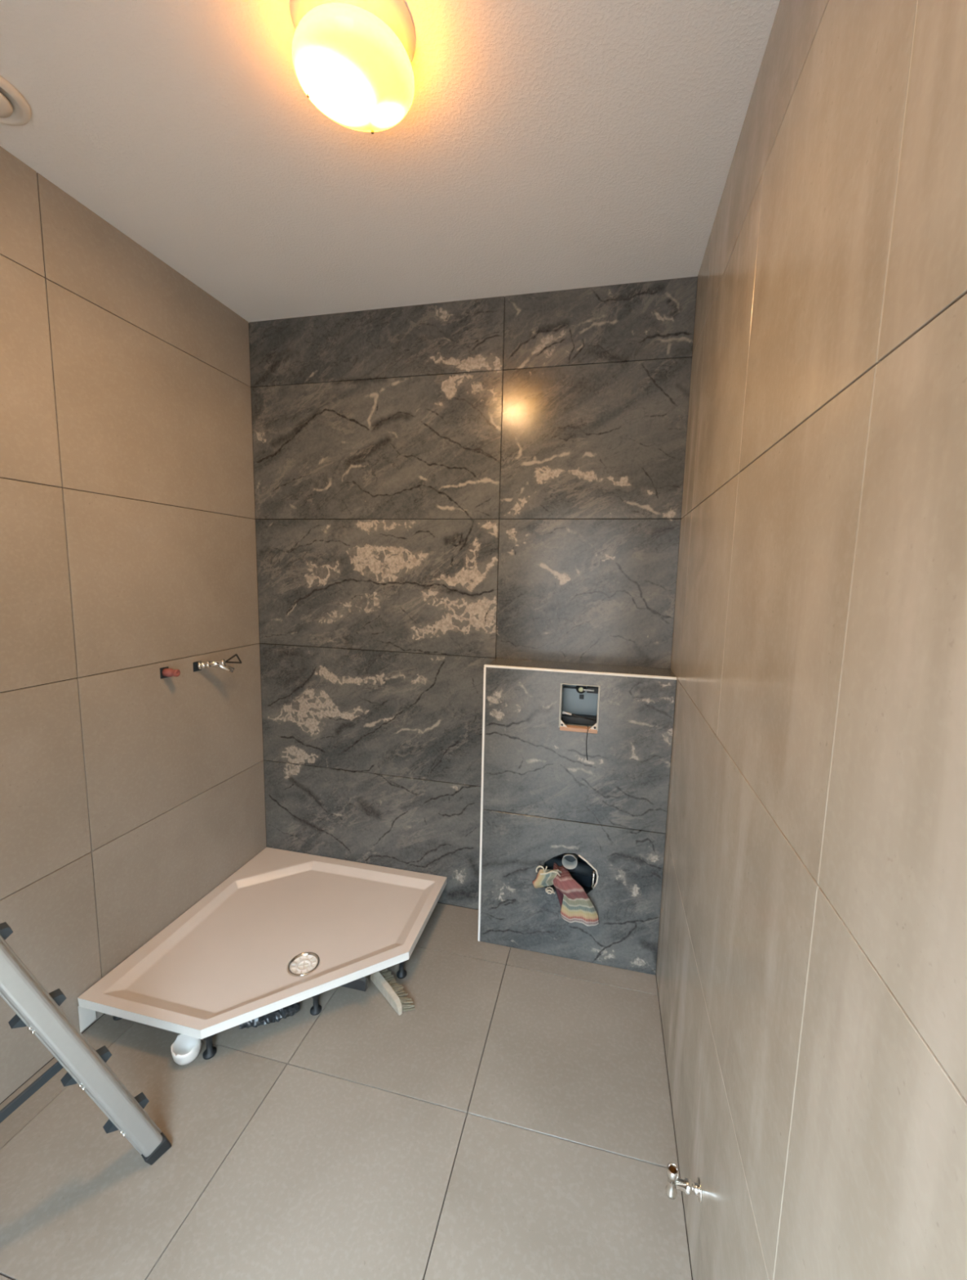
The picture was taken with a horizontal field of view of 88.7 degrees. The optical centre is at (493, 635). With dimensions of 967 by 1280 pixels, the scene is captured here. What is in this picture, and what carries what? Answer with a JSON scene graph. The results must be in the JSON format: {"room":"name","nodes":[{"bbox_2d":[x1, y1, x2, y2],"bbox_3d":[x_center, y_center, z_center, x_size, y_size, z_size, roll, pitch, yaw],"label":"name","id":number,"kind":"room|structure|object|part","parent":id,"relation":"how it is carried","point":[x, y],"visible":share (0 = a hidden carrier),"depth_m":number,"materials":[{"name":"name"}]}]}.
{"room":"building under construction","nodes":[
{"label":"building under construction","id":0,"kind":"room"},
{"bbox_2d":[0,146,266,1103],"bbox_3d":[-1.497,0.065,1.262,0.150,2.942,2.456,3,7,13],"label":"wall","id":1,"kind":"structure","parent":0,"point":[129,794],"depth_m":1.70,"materials":[{"name":"beige tile"}]},
{"bbox_2d":[160,666,180,679],"bbox_3d":[-1.248,0.146,1.914,0.056,0.042,0.041,3,7,13],"label":"plug","id":2,"kind":"object","parent":1,"relation":"attached to","point":[165,672],"visible":1,"depth_m":1.91,"materials":[{"name":"red plastic"}]},
{"bbox_2d":[192,653,241,672],"bbox_3d":[-1.172,0.125,2.114,0.191,0.077,0.055,-5,9,-40],"label":"tap","id":3,"kind":"object","parent":1,"relation":"attached to","point":[220,664],"visible":1,"depth_m":2.10,"materials":[{"name":"silver metal"}]},
{"bbox_3d":[-1.156,0.135,2.119,0.086,0.056,0.026,-3,8,-31],"label":"spout","id":4,"kind":"part","parent":3,"relation":"part of","materials":[{"name":"silver metal"}]},
{"bbox_3d":[-1.132,0.106,2.154,0.010,0.047,0.085,4,8,21],"label":"handle","id":5,"kind":"part","parent":3,"relation":"part of","materials":[{"name":"metal"}]},
{"bbox_2d":[0,902,693,1279],"bbox_3d":[-0.536,1.512,1.131,1.938,0.150,2.607,3,7,13],"label":"floor","id":6,"kind":"structure","parent":0,"point":[517,1122],"depth_m":1.37,"materials":[{"name":"beige tile"}]},
{"bbox_2d":[0,921,171,1164],"bbox_3d":[-1.169,0.586,0.718,0.222,1.758,1.235,5,8,27],"label":"stepladder","id":7,"kind":"object","parent":6,"relation":"on","point":[37,1009],"visible":1,"depth_m":1.15,"materials":[{"name":"metal"}]},
{"bbox_2d":[170,1034,201,1065],"bbox_3d":[-0.986,1.332,1.592,0.082,0.071,0.085,3,7,13],"label":"plastic cup","id":8,"kind":"object","parent":6,"relation":"on","point":[185,1049],"visible":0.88,"depth_m":1.59,"materials":[{"name":"white plastic"}]},
{"bbox_2d":[77,847,447,1059],"bbox_3d":[-0.802,1.249,2.009,0.989,0.142,0.949,3,7,13],"label":"shower tray","id":9,"kind":"object","parent":6,"relation":"on","point":[286,928],"visible":1,"depth_m":1.93,"materials":[{"name":"white ceramic"}]},
{"bbox_2d":[290,955,317,973],"bbox_3d":[-0.706,1.232,1.847,0.094,0.008,0.094,3,7,13],"label":"drain","id":10,"kind":"object","parent":9,"relation":"on","point":[300,964],"depth_m":1.85,"materials":[{"name":"white plastic"}]},
{"bbox_2d":[239,1002,300,1029],"bbox_3d":[-0.784,1.331,1.739,0.195,0.045,0.065,-1,7,-19],"label":"plastic film","id":11,"kind":"object","parent":6,"relation":"on","point":[290,1011],"visible":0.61,"depth_m":1.73,"materials":[{"name":"plastic"}]},
{"bbox_2d":[370,968,415,1015],"bbox_3d":[-0.377,1.327,1.857,0.064,0.046,0.226,-5,9,-42],"label":"brush","id":12,"kind":"object","parent":6,"relation":"on","point":[384,981],"visible":0.98,"depth_m":1.83,"materials":[{"name":"brown wood"}]},
{"bbox_2d":[478,657,677,975],"bbox_3d":[0.328,0.728,2.074,0.736,1.214,0.202,3,7,13],"label":"cistern boxing","id":13,"kind":"object","parent":6,"relation":"on","point":[576,757],"visible":0.97,"depth_m":1.98,"materials":[{"name":"grey stone"}]},
{"bbox_2d":[532,862,599,926],"bbox_3d":[0.298,1.040,2.006,0.270,0.214,0.088,4,7,18],"label":"kitchen towel","id":14,"kind":"object","parent":13,"relation":"in","point":[575,905],"visible":0.99,"depth_m":1.98,"materials":[{"name":"fabric"}]},
{"bbox_2d":[561,713,596,725],"bbox_3d":[0.353,0.343,2.016,0.144,0.029,0.054,3,7,13],"label":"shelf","id":15,"kind":"object","parent":13,"relation":"attached to","point":[567,719],"depth_m":2.00,"materials":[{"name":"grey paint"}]},
{"bbox_3d":[0.336,0.278,1.927,0.153,0.178,0.012,3,7,13],"label":"mounting frame","id":16,"kind":"part","parent":13,"relation":"part of","materials":[{"name":"grey plastic"}]},
{"bbox_3d":[0.341,0.323,1.968,0.135,0.028,0.005,3,7,13],"label":"lever rod","id":17,"kind":"part","parent":13,"relation":"part of","materials":[{"name":"black rubber"}]},
{"bbox_3d":[0.403,0.987,1.998,0.017,0.076,0.011,3,7,13],"label":"threaded rod","id":18,"kind":"part","parent":13,"relation":"part of","materials":[{"name":"silver metal"}]},
{"bbox_3d":[0.394,0.215,1.948,0.046,0.024,0.020,3,7,13],"label":"valve arm","id":19,"kind":"part","parent":13,"relation":"part of","materials":[{"name":"white plastic"}]},
{"bbox_2d":[0,0,780,323],"bbox_3d":[-0.463,-1.286,0.811,1.938,0.100,2.556,3,7,13],"label":"ceiling","id":20,"kind":"structure","parent":0,"point":[540,145],"depth_m":1.30,"materials":[{"name":"white paint"}]},
{"bbox_2d":[0,75,31,125],"bbox_3d":[-1.213,-1.285,1.175,0.172,0.026,0.172,3,7,13],"label":"ceiling vent","id":21,"kind":"object","parent":20,"relation":"in","point":[15,110],"visible":1,"depth_m":1.20,"materials":[{"name":"plastic"}]},
{"bbox_2d":[290,0,415,133],"bbox_3d":[-0.288,-1.195,1.031,0.248,0.124,0.248,3,7,13],"label":"ceiling lamp","id":22,"kind":"object","parent":20,"relation":"attached to","point":[352,59],"visible":1,"depth_m":0.98,"materials":[{"name":"glass"}]},
{"bbox_2d":[248,275,697,910],"bbox_3d":[-0.194,-0.030,2.289,2.166,2.942,0.150,3,7,13],"label":"wall","id":23,"kind":"structure","parent":0,"point":[444,491],"depth_m":2.17,"materials":[{"name":"grey stone"}]},
{"bbox_2d":[656,0,966,1279],"bbox_3d":[0.525,0.171,0.805,0.150,2.942,2.456,3,7,13],"label":"wall","id":24,"kind":"structure","parent":0,"point":[811,966],"depth_m":0.61,"materials":[{"name":"beige tile"}]},
{"bbox_2d":[666,1162,702,1203],"bbox_3d":[0.423,1.219,1.099,0.072,0.066,0.040,3,7,13],"label":"angle valve","id":25,"kind":"object","parent":24,"relation":"attached to","point":[686,1185],"visible":1,"depth_m":1.09,"materials":[{"name":"silver metal"}]},
{"bbox_3d":[0.433,1.223,1.097,0.052,0.040,0.040,3,7,13],"label":"stem","id":26,"kind":"part","parent":25,"relation":"part of","materials":[{"name":"silver metal"}]}
]}

